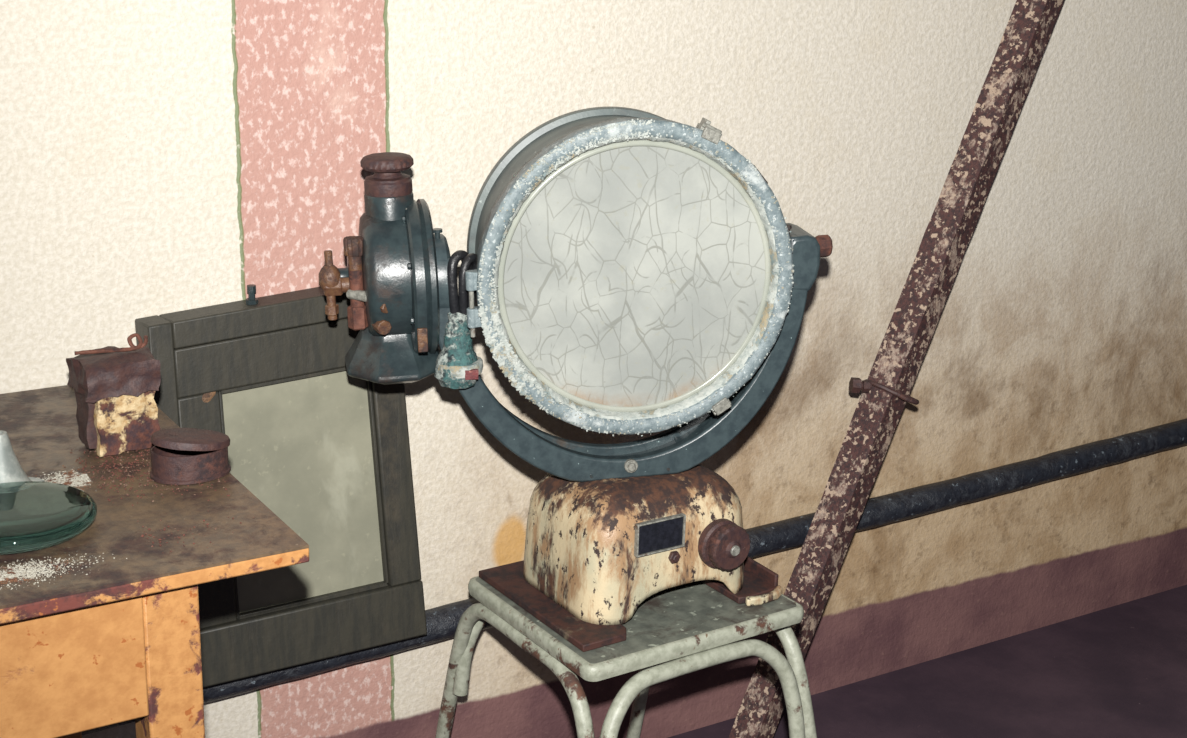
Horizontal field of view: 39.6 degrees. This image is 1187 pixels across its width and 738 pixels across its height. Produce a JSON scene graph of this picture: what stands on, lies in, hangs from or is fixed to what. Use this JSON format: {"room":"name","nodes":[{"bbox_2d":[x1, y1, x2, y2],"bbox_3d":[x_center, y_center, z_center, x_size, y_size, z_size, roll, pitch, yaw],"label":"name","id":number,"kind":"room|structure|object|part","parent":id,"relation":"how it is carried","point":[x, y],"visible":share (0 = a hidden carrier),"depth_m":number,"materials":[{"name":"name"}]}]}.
{"room":"abandoned workshop","nodes":[
{"label":"abandoned workshop","id":0,"kind":"room"},
{"bbox_2d":[0,0,1186,737],"bbox_3d":[0.291,-0.715,2.484,6.400,2.750,0.100,-9,20,-30],"label":"wall","id":1,"kind":"structure","parent":0,"point":[158,157],"depth_m":2.53,"materials":[{"name":"paint"}]},
{"bbox_2d":[82,418,1186,734],"bbox_3d":[0.355,0.266,2.748,4.521,0.154,0.051,-9,20,-30],"label":"pipe","id":2,"kind":"object","parent":1,"relation":"attached to","point":[442,621],"visible":0.48,"depth_m":2.83,"materials":[{"name":"black metal"}]},
{"bbox_2d":[135,284,426,686],"bbox_3d":[-0.404,0.142,2.192,0.364,0.522,0.096,-9,20,-30],"label":"framed mirror","id":3,"kind":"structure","parent":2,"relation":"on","point":[326,449],"depth_m":2.19,"materials":[{"name":"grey wood"}]},
{"bbox_3d":[-0.545,0.177,2.113,0.033,0.493,0.095,-9,20,-30],"label":"frame","id":4,"kind":"part","parent":3,"relation":"part of","materials":[{"name":"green wood"}]},
{"bbox_3d":[-0.404,-0.075,2.143,0.308,0.057,0.061,-9,20,-30],"label":"frame","id":5,"kind":"part","parent":3,"relation":"part of","materials":[{"name":"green wood"}]},
{"bbox_3d":[-0.401,-0.025,2.156,0.310,0.083,0.045,-9,20,-30],"label":"sash rail","id":6,"kind":"part","parent":3,"relation":"part of","materials":[{"name":"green wood"}]},
{"bbox_3d":[-0.386,0.158,2.203,0.223,0.323,0.030,-9,20,-30],"label":"glass pane","id":7,"kind":"part","parent":3,"relation":"part of","materials":[{"name":"grey mirror"}]},
{"bbox_3d":[-0.386,0.353,2.250,0.330,0.085,0.050,-9,20,-30],"label":"sash rail","id":8,"kind":"part","parent":3,"relation":"part of","materials":[{"name":"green wood"}]},
{"bbox_2d":[668,585,1186,737],"bbox_3d":[1.325,1.162,1.230,6.400,0.100,4.100,-9,20,-30],"label":"floor","id":9,"kind":"structure","parent":0,"point":[1118,671],"depth_m":2.93,"materials":[{"name":"purple"}]},
{"bbox_2d":[0,385,308,737],"bbox_3d":[-0.954,0.527,1.643,1.201,0.750,0.608,-9,20,-30],"label":"desk","id":10,"kind":"object","parent":9,"relation":"on","point":[120,641],"visible":0.76,"depth_m":1.56,"materials":[{"name":"orange paint"}]},
{"bbox_2d":[0,431,44,482],"bbox_3d":[-0.605,0.098,1.685,0.089,0.067,0.087,-9,20,-30],"label":"funnel","id":11,"kind":"object","parent":10,"relation":"on","point":[11,470],"visible":0.62,"depth_m":1.68,"materials":[{"name":"metal"}]},
{"bbox_2d":[0,481,96,553],"bbox_3d":[-0.566,0.143,1.609,0.158,0.023,0.158,-9,20,-30],"label":"lens","id":12,"kind":"object","parent":10,"relation":"on","point":[34,515],"visible":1,"depth_m":1.59,"materials":[{"name":"green glass"}]},
{"bbox_2d":[0,465,126,589],"bbox_3d":[-0.596,0.157,1.603,0.241,0.002,0.313,-6,19,-24],"label":"powder","id":13,"kind":"object","parent":10,"relation":"on","point":[67,480],"visible":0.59,"depth_m":1.53,"materials":[{"name":"white"}]},
{"bbox_3d":[-0.684,0.409,2.084,0.054,0.732,0.054,-9,20,-30],"label":"leg","id":14,"kind":"part","parent":10,"relation":"part of","materials":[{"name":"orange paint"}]},
{"bbox_2d":[68,333,158,454],"bbox_3d":[-0.530,0.026,1.822,0.090,0.128,0.071,-10,20,-32],"label":"tin","id":15,"kind":"object","parent":10,"relation":"on","point":[116,407],"visible":0.98,"depth_m":1.80,"materials":[{"name":"paint"}]},
{"bbox_3d":[-0.558,0.046,1.814,0.015,0.079,0.050,-10,20,-32],"label":"peeling plate","id":16,"kind":"part","parent":15,"relation":"part of","materials":[{"name":"brown metal"}]},
{"bbox_3d":[-0.528,0.002,1.815,0.087,0.048,0.071,-10,20,-32],"label":"crusted lid","id":17,"kind":"part","parent":15,"relation":"part of","materials":[{"name":"brown metal"}]},
{"bbox_2d":[70,448,253,552],"bbox_3d":[-0.455,0.120,1.737,0.128,0.002,0.375,-9,20,-30],"label":"crumbs","id":18,"kind":"object","parent":10,"relation":"on","point":[117,457],"visible":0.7,"depth_m":1.75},
{"bbox_3d":[-0.421,0.542,1.676,0.054,0.732,0.054,-9,20,-30],"label":"leg","id":19,"kind":"part","parent":10,"relation":"part of","materials":[{"name":"orange paint"}]},
{"bbox_2d":[150,428,230,484],"bbox_3d":[-0.430,0.089,1.759,0.086,0.049,0.066,-7,19,-27],"label":"round tin","id":20,"kind":"object","parent":10,"relation":"on","point":[179,456],"visible":1,"depth_m":1.74,"materials":[{"name":"brown metal"}]},
{"bbox_3d":[-0.429,0.074,1.755,0.084,0.019,0.065,-7,19,-27],"label":"tin lid","id":21,"kind":"part","parent":20,"relation":"part of","materials":[{"name":"brown metal"}]},
{"bbox_2d":[435,576,816,737],"bbox_3d":[0.045,0.507,2.322,0.395,0.453,0.511,-10,20,-32],"label":"stool","id":22,"kind":"object","parent":9,"relation":"on","point":[689,619],"visible":0.74,"depth_m":2.15,"materials":[{"name":"paint"}]},
{"bbox_2d":[318,106,832,651],"bbox_3d":[-0.018,-0.010,2.121,0.628,0.647,0.342,-9,20,-30],"label":"searchlight","id":23,"kind":"object","parent":22,"relation":"on","point":[631,271],"visible":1,"depth_m":2.04,"materials":[{"name":"grey metal"}]},
{"bbox_3d":[-0.274,-0.088,1.998,0.055,0.016,0.016,9,19,23],"label":"lever","id":24,"kind":"part","parent":23,"relation":"part of","materials":[{"name":"metal"}]},
{"bbox_3d":[-0.251,-0.251,2.004,0.064,0.017,0.064,-4,18,-11],"label":"knob","id":25,"kind":"part","parent":23,"relation":"part of","materials":[{"name":"brown metal"}]},
{"bbox_3d":[0.052,-0.110,2.021,0.328,0.328,0.004,-4,18,-11],"label":"lamp glass","id":26,"kind":"part","parent":23,"relation":"part of","materials":[{"name":"white glass"}]},
{"bbox_3d":[0.177,0.232,2.145,0.061,0.061,0.022,-9,20,-31],"label":"knob","id":27,"kind":"part","parent":23,"relation":"part of","materials":[{"name":"brown metal"}]},
{"bbox_3d":[0.055,0.305,2.225,0.332,0.009,0.294,-10,20,-32],"label":"seat","id":28,"kind":"part","parent":22,"relation":"part of","materials":[{"name":"paint"}]},
{"bbox_2d":[729,0,1063,737],"bbox_3d":[0.541,-0.122,2.633,0.821,1.526,0.084,-12,22,-38],"label":"steel pole","id":29,"kind":"object","parent":9,"relation":"on","point":[948,233],"visible":0.94,"depth_m":2.62,"materials":[{"name":"metal"}]}
]}

